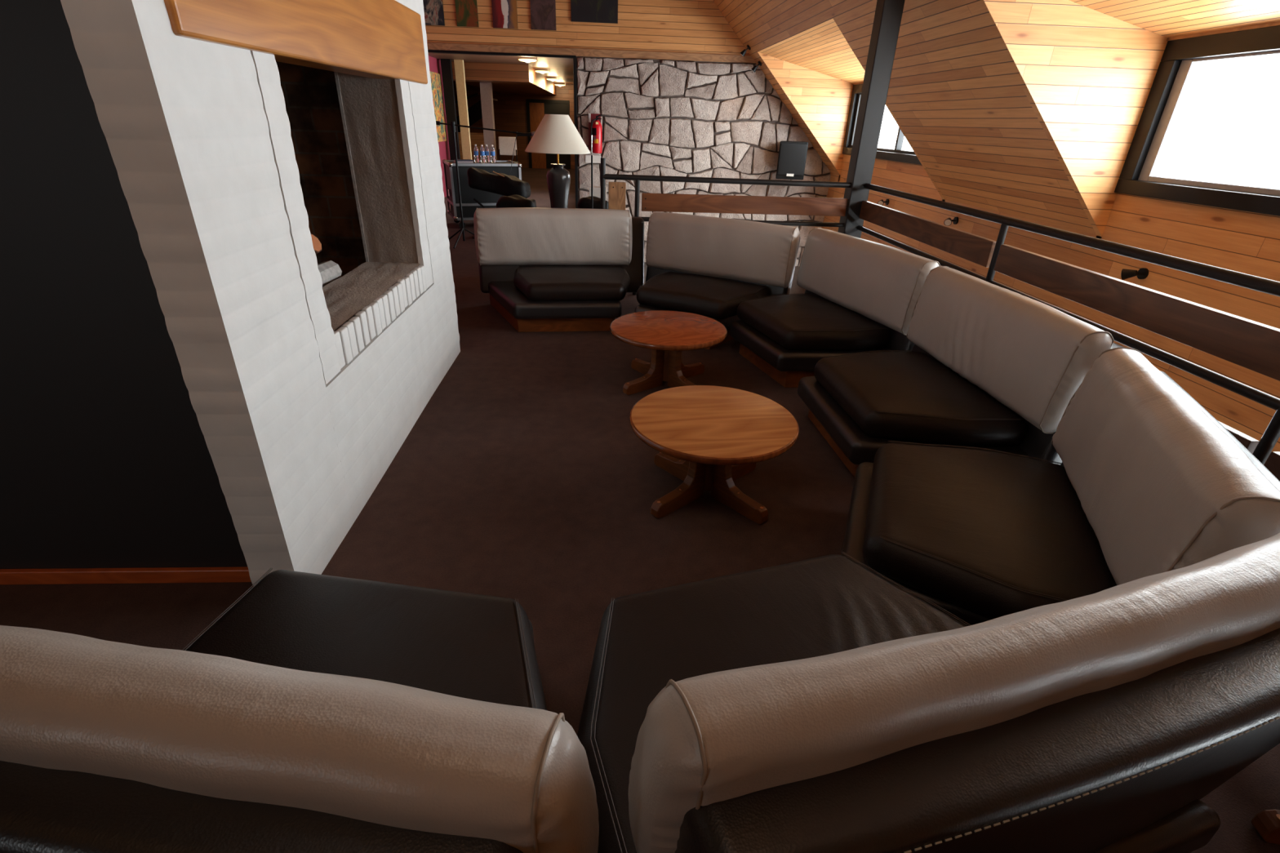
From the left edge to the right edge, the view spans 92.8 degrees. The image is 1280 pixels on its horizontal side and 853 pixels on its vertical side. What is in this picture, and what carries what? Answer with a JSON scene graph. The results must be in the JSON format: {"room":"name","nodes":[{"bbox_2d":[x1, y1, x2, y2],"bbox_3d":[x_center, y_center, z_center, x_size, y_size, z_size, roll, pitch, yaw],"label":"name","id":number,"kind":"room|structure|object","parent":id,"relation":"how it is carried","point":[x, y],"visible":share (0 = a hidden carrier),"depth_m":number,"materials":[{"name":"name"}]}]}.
{"room":"lodge lounge","nodes":[
{"label":"lodge lounge","id":0,"kind":"room"},
{"bbox_2d":[0,0,247,568],"bbox_3d":[-3.747,-1.591,1.137,4.840,4.796,0.080,0,27,-3],"label":"wall","id":1,"kind":"structure","parent":0,"point":[106,461],"depth_m":1.91,"materials":[{"name":"black paint"}]},
{"bbox_2d":[0,566,251,585],"bbox_3d":[-3.822,0.547,2.153,4.830,0.060,0.022,0,27,-3],"label":"baseboard","id":2,"kind":"structure","parent":1,"relation":"attached to","point":[241,574],"depth_m":2.25,"materials":[{"name":"brown wood"}]},
{"bbox_2d":[428,55,450,197],"bbox_3d":[-4.243,-6.096,12.518,0.160,2.610,2.960,0,27,-3],"label":"wall","id":3,"kind":"structure","parent":0,"point":[434,64],"depth_m":12.92,"materials":[{"name":"paint"}]},
{"bbox_2d":[429,71,447,142],"bbox_3d":[-4.134,-6.475,12.366,0.032,1.250,1.160,0,27,-3],"label":"painting","id":4,"kind":"object","parent":3,"relation":"attached to","point":[436,83],"visible":0.64,"depth_m":12.49,"materials":[{"name":"multicoloured paper"}]},
{"bbox_2d":[451,61,556,95],"bbox_3d":[-3.494,-9.438,16.685,1.800,0.330,8.200,0,27,-3],"label":"trim","id":5,"kind":"structure","parent":3,"relation":"attached to","point":[504,77],"depth_m":13.12,"materials":[{"name":"brown wood"}]},
{"bbox_2d":[427,53,573,84],"bbox_3d":[-4.083,-9.080,15.452,5.800,0.100,10.860,0,27,-3],"label":"ceiling","id":6,"kind":"structure","parent":0,"point":[562,68],"depth_m":12.57,"materials":[{"name":"beige paint"}]},
{"bbox_2d":[517,56,537,62],"bbox_3d":[-2.084,-6.815,11.303,0.352,0.105,0.340,0,27,-3],"label":"ceiling lamp","id":7,"kind":"object","parent":6,"relation":"attached to","point":[527,60],"visible":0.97,"depth_m":11.24,"materials":[{"name":"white glass"}]},
{"bbox_2d":[534,67,550,73],"bbox_3d":[-2.237,-8.163,13.979,0.352,0.105,0.340,0,27,-3],"label":"ceiling lamp","id":8,"kind":"object","parent":6,"relation":"attached to","point":[537,71],"visible":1,"depth_m":13.92,"materials":[{"name":"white glass"}]},
{"bbox_2d":[546,75,559,80],"bbox_3d":[-2.392,-9.533,16.699,0.352,0.105,0.340,0,27,-3],"label":"ceiling lamp","id":9,"kind":"object","parent":6,"relation":"attached to","point":[551,79],"visible":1,"depth_m":16.61,"materials":[{"name":"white glass"}]},
{"bbox_2d":[554,82,565,86],"bbox_3d":[-2.545,-10.881,19.375,0.352,0.105,0.340,0,27,-3],"label":"ceiling lamp","id":10,"kind":"object","parent":6,"relation":"attached to","point":[559,85],"visible":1,"depth_m":19.29,"materials":[{"name":"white glass"}]},
{"bbox_2d":[453,80,574,168],"bbox_3d":[-4.395,-10.416,20.793,5.800,2.900,0.100,0,27,-3],"label":"wall","id":11,"kind":"structure","parent":0,"point":[510,109],"depth_m":20.64,"materials":[{"name":"brown wood"}]},
{"bbox_2d":[525,98,570,168],"bbox_3d":[-3.134,-10.035,20.967,1.440,2.140,0.060,0,27,-3],"label":"door","id":12,"kind":"structure","parent":11,"relation":"in","point":[536,109],"depth_m":20.72,"materials":[{"name":"brown wood"}]},
{"bbox_2d":[425,0,830,294],"bbox_3d":[-1.429,-5.324,11.408,10.652,7.596,0.200,0,27,-3],"label":"wall","id":13,"kind":"structure","parent":0,"point":[682,26],"depth_m":10.61,"materials":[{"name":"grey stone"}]},
{"bbox_2d":[422,0,444,26],"bbox_3d":[-3.496,-7.337,10.145,0.360,1.100,0.033,0,27,-3],"label":"painting","id":14,"kind":"object","parent":13,"relation":"attached to","point":[433,9],"visible":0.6,"depth_m":10.30,"materials":[{"name":"multicoloured fabric"}]},
{"bbox_2d":[454,0,479,26],"bbox_3d":[-2.927,-7.335,10.179,0.360,1.100,0.033,0,27,-3],"label":"painting","id":15,"kind":"object","parent":13,"relation":"attached to","point":[466,11],"visible":1,"depth_m":10.33,"materials":[{"name":"multicoloured fabric"}]},
{"bbox_2d":[491,0,517,28],"bbox_3d":[-2.290,-7.332,10.217,0.415,1.100,0.033,0,27,-3],"label":"painting","id":16,"kind":"object","parent":13,"relation":"attached to","point":[504,14],"visible":1,"depth_m":10.36,"materials":[{"name":"multicoloured fabric"}]},
{"bbox_2d":[529,0,555,30],"bbox_3d":[-1.641,-7.329,10.255,0.425,1.100,0.033,0,27,-3],"label":"painting","id":17,"kind":"object","parent":13,"relation":"attached to","point":[543,12],"visible":1,"depth_m":10.39,"materials":[{"name":"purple fabric"}]},
{"bbox_2d":[426,42,755,62],"bbox_3d":[-1.116,-6.561,10.674,6.380,0.105,0.030,0,27,-3],"label":"trim","id":18,"kind":"structure","parent":13,"relation":"attached to","point":[431,46],"depth_m":10.68,"materials":[{"name":"brown wood"}]},
{"bbox_2d":[570,0,617,23],"bbox_3d":[-0.768,-7.406,10.267,0.800,1.000,0.033,0,27,-3],"label":"painting","id":19,"kind":"object","parent":13,"relation":"attached to","point":[581,11],"visible":1,"depth_m":10.40,"materials":[{"name":"black fabric"}]},
{"bbox_2d":[0,167,1279,852],"bbox_3d":[-2.308,-2.836,9.399,8.680,0.300,27.650,0,27,-3],"label":"floor","id":20,"kind":"structure","parent":0,"point":[525,475],"depth_m":2.75,"materials":[{"name":"brown carpet"}]},
{"bbox_2d":[60,0,460,586],"bbox_3d":[-1.662,-2.109,2.310,0.937,4.796,2.713,0,27,-3],"label":"fireplace","id":21,"kind":"object","parent":20,"relation":"on","point":[237,132],"visible":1,"depth_m":2.10,"materials":[{"name":"white paint"}]},
{"bbox_2d":[311,233,321,253],"bbox_3d":[-1.816,-0.917,3.301,0.195,0.258,0.132,3,27,2],"label":"log","id":22,"kind":"object","parent":21,"relation":"in","point":[317,245],"visible":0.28,"depth_m":3.26,"materials":[{"name":"brown wood"}]},
{"bbox_2d":[317,260,342,287],"bbox_3d":[-1.695,-0.773,3.182,0.120,0.123,0.407,2,27,1],"label":"log","id":23,"kind":"object","parent":21,"relation":"in","point":[330,271],"visible":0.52,"depth_m":3.23,"materials":[{"name":"grey wood"}]},
{"bbox_2d":[322,262,420,330],"bbox_3d":[-1.440,-0.677,3.044,0.319,0.011,1.405,0,27,-3],"label":"window sill","id":24,"kind":"structure","parent":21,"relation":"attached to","point":[348,298],"depth_m":3.09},
{"bbox_2d":[0,568,599,852],"bbox_3d":[-0.740,0.586,1.345,1.444,0.903,1.029,5,27,6],"label":"sofa section","id":25,"kind":"object","parent":20,"relation":"on","point":[317,713],"visible":1,"depth_m":0.79,"materials":[{"name":"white leather"}]},
{"bbox_2d":[186,569,547,711],"bbox_3d":[-0.671,0.658,1.454,1.004,0.173,0.760,5,27,6],"label":"seat cushion","id":26,"kind":"object","parent":25,"relation":"on","point":[480,647],"depth_m":1.54,"materials":[{"name":"brown leather"}]},
{"bbox_2d":[440,58,460,159],"bbox_3d":[-4.013,-6.355,13.050,0.200,2.610,0.100,0,27,-3],"label":"post","id":27,"kind":"object","parent":20,"relation":"on","point":[446,64],"visible":0.54,"depth_m":12.78,"materials":[{"name":"black metal"}]},
{"bbox_2d":[453,59,471,159],"bbox_3d":[-3.778,-6.399,13.154,0.180,2.610,0.100,0,27,-3],"label":"post","id":28,"kind":"object","parent":20,"relation":"on","point":[459,64],"visible":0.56,"depth_m":12.92,"materials":[{"name":"beige wood"}]},
{"bbox_2d":[457,132,484,159],"bbox_3d":[-4.461,-6.940,15.757,1.200,1.200,0.080,0,27,-3],"label":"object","id":29,"kind":"structure","parent":20,"relation":"on","point":[477,139],"depth_m":15.57,"materials":[{"name":"brown wood"}]},
{"bbox_2d":[455,93,497,132],"bbox_3d":[-5.261,-7.927,16.641,2.700,2.122,0.955,0,27,-3],"label":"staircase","id":30,"kind":"structure","parent":20,"relation":"on","point":[474,112],"depth_m":16.01,"materials":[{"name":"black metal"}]},
{"bbox_2d":[435,120,522,248],"bbox_3d":[-2.080,-3.158,8.017,1.211,1.522,0.508,0,27,-3],"label":"microphone stand","id":31,"kind":"object","parent":20,"relation":"on","point":[452,124],"visible":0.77,"depth_m":7.92,"materials":[{"name":"black metal"}]},
{"bbox_2d":[510,131,535,172],"bbox_3d":[-1.521,-3.560,7.908,0.363,0.500,0.060,0,27,-3],"label":"microphone","id":32,"kind":"object","parent":31,"relation":"attached to","point":[528,134],"visible":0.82,"depth_m":7.81,"materials":[{"name":"black plastic"}]},
{"bbox_2d":[472,198,485,238],"bbox_3d":[-2.034,-3.025,8.843,0.728,0.550,0.400,4,27,4],"label":"keyboard stand","id":33,"kind":"object","parent":20,"relation":"on","point":[474,199],"visible":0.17,"depth_m":8.65,"materials":[{"name":"black metal"}]},
{"bbox_2d":[466,167,530,198],"bbox_3d":[-1.988,-3.448,8.627,0.832,0.396,0.370,4,27,4],"label":"equipment cover","id":34,"kind":"object","parent":33,"relation":"on","point":[478,179],"visible":0.86,"depth_m":8.48,"materials":[{"name":"black fabric"}]},
{"bbox_2d":[442,159,521,227],"bbox_3d":[-2.508,-3.743,9.789,1.104,0.956,0.784,-9,29,-21],"label":"flight case","id":35,"kind":"object","parent":20,"relation":"on","point":[488,199],"visible":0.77,"depth_m":9.43,"materials":[{"name":"black plastic"}]},
{"bbox_2d":[453,160,473,163],"bbox_3d":[-2.700,-4.050,9.318,0.260,0.022,0.200,-9,29,-21],"label":"book","id":36,"kind":"object","parent":35,"relation":"on","point":[459,162],"visible":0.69,"depth_m":9.25,"materials":[{"name":"paper"}]},
{"bbox_2d":[454,159,473,160],"bbox_3d":[-2.694,-4.074,9.321,0.240,0.018,0.160,-14,31,-29],"label":"book","id":37,"kind":"object","parent":36,"relation":"on","point":[455,159],"visible":0.86,"depth_m":9.29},
{"bbox_2d":[473,144,479,162],"bbox_3d":[-2.526,-4.210,9.391,0.070,0.253,0.070,0,27,-3],"label":"water bottle","id":38,"kind":"object","parent":35,"relation":"on","point":[475,149],"visible":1,"depth_m":9.37,"materials":[{"name":"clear plastic"}]},
{"bbox_2d":[480,144,484,162],"bbox_3d":[-2.425,-4.198,9.373,0.070,0.253,0.070,0,27,-3],"label":"water bottle","id":39,"kind":"object","parent":35,"relation":"on","point":[482,149],"visible":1,"depth_m":9.35,"materials":[{"name":"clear plastic"}]},
{"bbox_2d":[484,144,489,162],"bbox_3d":[-2.378,-4.239,9.459,0.070,0.253,0.070,0,27,-3],"label":"water bottle","id":40,"kind":"object","parent":35,"relation":"on","point":[486,150],"visible":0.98,"depth_m":9.44,"materials":[{"name":"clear plastic"}]},
{"bbox_2d":[490,144,495,162],"bbox_3d":[-2.281,-4.226,9.438,0.070,0.253,0.070,0,27,-3],"label":"water bottle","id":41,"kind":"object","parent":35,"relation":"on","point":[492,150],"visible":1,"depth_m":9.42,"materials":[{"name":"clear plastic"}]},
{"bbox_2d":[479,81,497,159],"bbox_3d":[-3.575,-6.880,14.493,0.240,2.280,0.240,0,27,-3],"label":"column","id":42,"kind":"structure","parent":20,"relation":"on","point":[486,88],"depth_m":14.20,"materials":[{"name":"brown wood"}]},
{"bbox_2d":[498,136,518,162],"bbox_3d":[-3.131,-6.195,14.396,0.480,1.170,0.506,0,27,-3],"label":"chair","id":43,"kind":"object","parent":20,"relation":"on","point":[506,144],"visible":0.64,"depth_m":14.40,"materials":[{"name":"white plastic"}]},
{"bbox_2d":[496,194,536,208],"bbox_3d":[-1.317,-2.077,6.672,0.437,0.849,0.348,0,27,-3],"label":"equipment bag","id":44,"kind":"object","parent":20,"relation":"on","point":[512,201],"visible":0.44,"depth_m":6.38,"materials":[{"name":"black fabric"}]},
{"bbox_2d":[473,207,644,332],"bbox_3d":[-0.668,-1.383,5.290,1.520,0.888,1.029,-2,27,-8],"label":"sofa section","id":45,"kind":"object","parent":20,"relation":"on","point":[541,268],"visible":1,"depth_m":5.33,"materials":[{"name":"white leather"}]},
{"bbox_2d":[473,207,632,265],"bbox_3d":[-0.764,-1.700,5.465,1.400,0.484,0.228,-2,27,-8],"label":"cushion","id":46,"kind":"object","parent":45,"relation":"on","point":[504,236],"depth_m":5.38,"materials":[{"name":"beige leather"}]},
{"bbox_2d":[513,265,630,301],"bbox_3d":[-0.582,-1.260,5.282,1.018,0.173,0.760,-2,27,-8],"label":"seat cushion","id":47,"kind":"object","parent":45,"relation":"on","point":[531,282],"depth_m":5.03,"materials":[{"name":"brown leather"}]},
{"bbox_2d":[591,135,592,208],"bbox_3d":[-0.494,-2.198,6.287,0.260,1.460,0.260,0,27,-3],"label":"microphone stand","id":48,"kind":"object","parent":20,"relation":"on","point":[591,135],"visible":0.2,"depth_m":6.10,"materials":[{"name":"black metal"}]},
{"bbox_2d":[577,195,608,208],"bbox_3d":[-0.503,-2.114,6.801,0.377,0.849,0.312,0,27,-3],"label":"equipment bag","id":49,"kind":"object","parent":20,"relation":"on","point":[584,202],"visible":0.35,"depth_m":6.51,"materials":[{"name":"black fabric"}]},
{"bbox_2d":[589,186,606,200],"bbox_3d":[-0.502,-2.389,7.289,0.200,0.897,0.120,0,27,-3],"label":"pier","id":50,"kind":"object","parent":20,"relation":"on","point":[596,189],"visible":0.19,"depth_m":7.06,"materials":[{"name":"white stone"}]},
{"bbox_2d":[609,310,727,395],"bbox_3d":[0.180,-0.478,4.086,0.770,0.401,0.770,4,27,5],"label":"coffee table","id":51,"kind":"object","parent":20,"relation":"on","point":[668,334],"visible":0.94,"depth_m":4.01,"materials":[{"name":"red wood"}]},
{"bbox_2d":[629,385,799,524],"bbox_3d":[0.330,0.136,2.873,0.770,0.401,0.770,3,27,2],"label":"coffee table","id":52,"kind":"object","parent":20,"relation":"on","point":[708,437],"visible":1,"depth_m":2.77,"materials":[{"name":"brown wood"}]},
{"bbox_2d":[635,211,799,349],"bbox_3d":[0.502,-1.239,5.083,1.380,0.888,1.029,16,30,26],"label":"sofa section","id":53,"kind":"object","parent":20,"relation":"on","point":[706,266],"visible":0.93,"depth_m":5.04,"materials":[{"name":"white leather"}]},
{"bbox_2d":[636,271,770,319],"bbox_3d":[0.493,-1.109,5.055,1.002,0.173,0.760,16,30,26],"label":"seat cushion","id":54,"kind":"object","parent":53,"relation":"on","point":[713,295],"depth_m":4.87,"materials":[{"name":"brown leather"}]},
{"bbox_2d":[645,212,799,288],"bbox_3d":[0.667,-1.534,5.232,1.370,0.484,0.229,16,30,26],"label":"cushion","id":55,"kind":"object","parent":53,"relation":"on","point":[762,255],"depth_m":5.12,"materials":[{"name":"beige leather"}]},
{"bbox_2d":[600,157,851,295],"bbox_3d":[0.822,-1.925,6.034,2.421,1.280,0.051,0,27,-3],"label":"railing","id":56,"kind":"object","parent":20,"relation":"on","point":[671,202],"visible":0.7,"depth_m":5.88,"materials":[{"name":"black metal"}]},
{"bbox_2d":[729,227,940,387],"bbox_3d":[1.284,-0.880,4.420,1.029,0.888,1.370,-7,28,-17],"label":"sofa section","id":57,"kind":"object","parent":20,"relation":"on","point":[860,295],"visible":0.91,"depth_m":4.17,"materials":[{"name":"brown leather"}]},
{"bbox_2d":[737,293,890,351],"bbox_3d":[1.209,-0.781,4.450,0.760,0.173,1.026,-7,28,-17],"label":"seat cushion","id":58,"kind":"object","parent":57,"relation":"on","point":[786,322],"depth_m":4.18,"materials":[{"name":"brown leather"}]},
{"bbox_2d":[797,227,939,334],"bbox_3d":[1.583,-1.098,4.423,0.229,0.484,1.360,-7,28,-17],"label":"cushion","id":59,"kind":"object","parent":57,"relation":"on","point":[879,285],"depth_m":4.23,"materials":[{"name":"beige leather"}]},
{"bbox_2d":[837,0,905,238],"bbox_3d":[2.135,-2.713,5.752,0.180,3.020,0.180,0,27,-3],"label":"steel column","id":60,"kind":"structure","parent":20,"relation":"on","point":[888,13],"depth_m":5.57,"materials":[{"name":"black metal"}]},
{"bbox_2d":[577,533,1279,852],"bbox_3d":[0.601,0.550,1.485,1.553,0.923,1.059,-7,28,-17],"label":"sofa section","id":61,"kind":"object","parent":20,"relation":"on","point":[820,704],"visible":0.99,"depth_m":0.92,"materials":[{"name":"brown leather"}]},
{"bbox_2d":[577,554,966,852],"bbox_3d":[0.384,0.640,1.558,1.162,0.176,0.760,-7,28,-17],"label":"seat cushion","id":62,"kind":"object","parent":61,"relation":"on","point":[832,603],"depth_m":1.59,"materials":[{"name":"brown leather"}]},
{"bbox_2d":[797,266,1124,477],"bbox_3d":[1.506,-0.284,3.246,1.029,0.888,1.340,-1,27,-5],"label":"sofa section","id":63,"kind":"object","parent":20,"relation":"on","point":[988,366],"visible":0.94,"depth_m":2.97,"materials":[{"name":"brown leather"}]},
{"bbox_2d":[813,351,1026,446],"bbox_3d":[1.429,-0.189,3.286,0.760,0.173,1.026,-1,27,-5],"label":"seat cushion","id":64,"kind":"object","parent":63,"relation":"on","point":[883,397],"depth_m":3.02,"materials":[{"name":"brown leather"}]},
{"bbox_2d":[906,266,1111,432],"bbox_3d":[1.820,-0.467,3.183,0.232,0.484,1.320,-1,27,-5],"label":"cushion","id":65,"kind":"object","parent":63,"relation":"on","point":[1030,356],"depth_m":2.94,"materials":[{"name":"beige leather"}]},
{"bbox_2d":[841,346,1279,626],"bbox_3d":[1.323,0.253,2.171,1.039,0.883,1.220,12,28,19],"label":"sofa section","id":66,"kind":"object","parent":20,"relation":"on","point":[1147,482],"visible":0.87,"depth_m":1.95,"materials":[{"name":"brown leather"}]},
{"bbox_2d":[862,443,1116,619],"bbox_3d":[1.243,0.333,2.234,0.760,0.173,1.026,12,28,19],"label":"seat cushion","id":67,"kind":"object","parent":66,"relation":"on","point":[980,534],"depth_m":2.04,"materials":[{"name":"brown leather"}]},
{"bbox_2d":[1052,348,1279,585],"bbox_3d":[1.619,0.135,1.974,0.214,0.480,1.210,12,28,19],"label":"cushion","id":68,"kind":"object","parent":66,"relation":"on","point":[1148,484],"depth_m":1.77,"materials":[{"name":"beige leather"}]},
{"bbox_2d":[857,182,1279,480],"bbox_3d":[2.420,0.447,1.569,0.050,1.143,10.150,0,27,-3],"label":"railing","id":69,"kind":"object","parent":20,"relation":"on","point":[1251,344],"visible":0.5,"depth_m":2.88,"materials":[{"name":"black metal"}]},
{"bbox_2d":[1251,809,1279,844],"bbox_3d":[1.944,0.909,1.443,0.770,0.401,0.770,-17,32,-32],"label":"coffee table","id":70,"kind":"object","parent":20,"relation":"on","point":[1266,823],"visible":0.82,"depth_m":1.55,"materials":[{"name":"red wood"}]},
{"bbox_3d":[-0.831,-1.824,6.377,0.380,0.690,0.440,0,27,-3],"label":"side table","id":71,"kind":"object","parent":20,"relation":"on","visible":0},
{"bbox_2d":[524,114,590,208],"bbox_3d":[-0.806,-2.552,6.012,0.633,0.940,0.633,0,27,-3],"label":"table lamp","id":72,"kind":"object","parent":71,"relation":"on","point":[557,134],"visible":0.89,"depth_m":5.75,"materials":[{"name":"fabric"}]},
{"bbox_2d":[546,163,570,208],"bbox_3d":[-0.813,-2.358,6.109,0.236,0.506,0.236,0,27,-3],"label":"lamp base","id":73,"kind":"object","parent":72,"relation":"attached to","point":[558,178],"depth_m":6.01,"materials":[{"name":"ceramic"}]},
{"bbox_2d":[577,57,831,266],"bbox_3d":[1.308,-4.874,11.621,4.950,3.576,0.104,0,27,-3],"label":"stone wall","id":74,"kind":"structure","parent":0,"point":[672,80],"depth_m":11.30,"materials":[{"name":"grey stone"}]},
{"bbox_2d":[585,155,600,163],"bbox_3d":[-0.874,-4.998,11.384,0.290,0.130,0.032,0,27,-3],"label":"plate","id":75,"kind":"object","parent":74,"relation":"attached to","point":[596,158],"visible":0.78,"depth_m":11.37,"materials":[{"name":"white plastic"}]},
{"bbox_2d":[588,113,600,150],"bbox_3d":[-0.831,-5.399,11.182,0.220,0.610,0.036,0,27,-3],"label":"wall sign","id":76,"kind":"object","parent":74,"relation":"attached to","point":[591,116],"visible":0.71,"depth_m":11.09,"materials":[{"name":"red plastic"}]},
{"bbox_2d":[590,114,602,153],"bbox_3d":[-0.779,-5.335,11.100,0.195,0.651,0.185,9,27,14],"label":"fire extinguisher","id":77,"kind":"object","parent":74,"relation":"attached to","point":[596,129],"visible":0.95,"depth_m":11.05,"materials":[{"name":"red metal"}]},
{"bbox_2d":[775,140,808,179],"bbox_3d":[2.817,-4.957,11.341,0.505,0.640,0.421,6,27,7],"label":"loudspeaker","id":78,"kind":"object","parent":74,"relation":"attached to","point":[792,157],"visible":1,"depth_m":11.16,"materials":[{"name":"black plastic"}]},
{"bbox_2d":[758,52,853,180],"bbox_3d":[2.897,-5.470,10.863,1.881,2.009,0.063,0,27,-3],"label":"wall","id":79,"kind":"structure","parent":0,"point":[822,101],"depth_m":10.71,"materials":[{"name":"brown wood"}]},
{"bbox_2d":[757,18,865,83],"bbox_3d":[3.031,-5.323,8.759,1.898,0.526,3.840,0,27,-3],"label":"ceiling","id":80,"kind":"structure","parent":0,"point":[823,48],"depth_m":9.07,"materials":[{"name":"brown wood"}]},
{"bbox_2d":[862,67,945,208],"bbox_3d":[3.095,-3.719,7.387,1.881,2.009,0.063,0,27,-3],"label":"wall","id":81,"kind":"structure","parent":0,"point":[886,104],"depth_m":7.56,"materials":[{"name":"brown wood"}]},
{"bbox_2d":[713,0,1096,235],"bbox_3d":[2.329,-3.006,3.378,3.825,4.046,16.590,0,27,-3],"label":"ceiling","id":82,"kind":"structure","parent":0,"point":[956,92],"depth_m":5.97,"materials":[{"name":"brown wood"}]},
{"bbox_2d":[740,44,751,56],"bbox_3d":[1.822,-6.492,10.520,0.175,0.176,0.091,4,27,4],"label":"spotlight","id":83,"kind":"object","parent":82,"relation":"attached to","point":[743,52],"visible":1,"depth_m":10.50,"materials":[{"name":"black metal"}]},
{"bbox_2d":[751,61,761,72],"bbox_3d":[2.034,-6.282,10.637,0.175,0.176,0.091,4,27,4],"label":"spotlight","id":84,"kind":"object","parent":82,"relation":"attached to","point":[753,68],"visible":1,"depth_m":10.62,"materials":[{"name":"black metal"}]},
{"bbox_2d":[822,153,1279,452],"bbox_3d":[4.111,0.118,5.199,0.120,3.778,16.850,0,27,-3],"label":"wall","id":85,"kind":"structure","parent":0,"point":[1247,242],"depth_m":4.71,"materials":[{"name":"brown wood"}]},
{"bbox_2d":[842,81,921,164],"bbox_3d":[3.874,-4.622,9.161,0.165,1.125,3.840,0,27,-3],"label":"window","id":86,"kind":"structure","parent":85,"relation":"in","point":[896,154],"depth_m":10.31,"materials":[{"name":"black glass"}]},
{"bbox_2d":[877,199,888,205],"bbox_3d":[3.734,-3.446,9.370,0.169,0.107,0.120,0,27,-3],"label":"spotlight","id":87,"kind":"object","parent":85,"relation":"attached to","point":[881,202],"visible":0.91,"depth_m":9.35,"materials":[{"name":"black metal"}]},
{"bbox_2d":[943,216,958,226],"bbox_3d":[3.839,-2.538,7.535,0.169,0.107,0.120,0,27,-3],"label":"spotlight","id":88,"kind":"object","parent":85,"relation":"attached to","point":[948,221],"visible":1,"depth_m":7.52,"materials":[{"name":"black metal"}]},
{"bbox_2d":[1120,267,1148,279],"bbox_3d":[3.987,-1.235,4.937,0.169,0.107,0.120,0,27,-3],"label":"spotlight","id":89,"kind":"object","parent":85,"relation":"attached to","point":[1143,273],"visible":1,"depth_m":4.92,"materials":[{"name":"black metal"}]},
{"bbox_2d":[1114,21,1279,216],"bbox_3d":[4.213,-1.630,3.221,0.165,1.125,3.840,0,27,-3],"label":"window","id":90,"kind":"structure","parent":85,"relation":"in","point":[1183,58],"depth_m":4.61,"materials":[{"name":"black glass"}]},
{"bbox_2d":[983,0,1167,249],"bbox_3d":[3.236,-2.477,4.923,1.881,2.009,0.063,0,27,-3],"label":"wall","id":91,"kind":"structure","parent":0,"point":[1088,74],"depth_m":4.78,"materials":[{"name":"brown wood"}]},
{"bbox_2d":[1069,0,1279,37],"bbox_3d":[3.371,-2.331,2.819,1.898,0.526,3.840,0,27,-3],"label":"ceiling","id":92,"kind":"structure","parent":0,"point":[1166,18],"depth_m":4.20,"materials":[{"name":"brown wood"}]},
{"bbox_3d":[-5.547,-5.269,11.144,2.400,2.885,0.100,0,27,-3],"label":"wall","id":93,"kind":"structure","parent":0,"visible":0},
{"bbox_2d":[427,49,577,208],"bbox_3d":[-2.754,-5.386,11.228,3.185,2.589,0.170,0,27,-3],"label":"trim","id":94,"kind":"structure","parent":93,"relation":"attached to","point":[574,57],"depth_m":10.68,"materials":[{"name":"black metal"}]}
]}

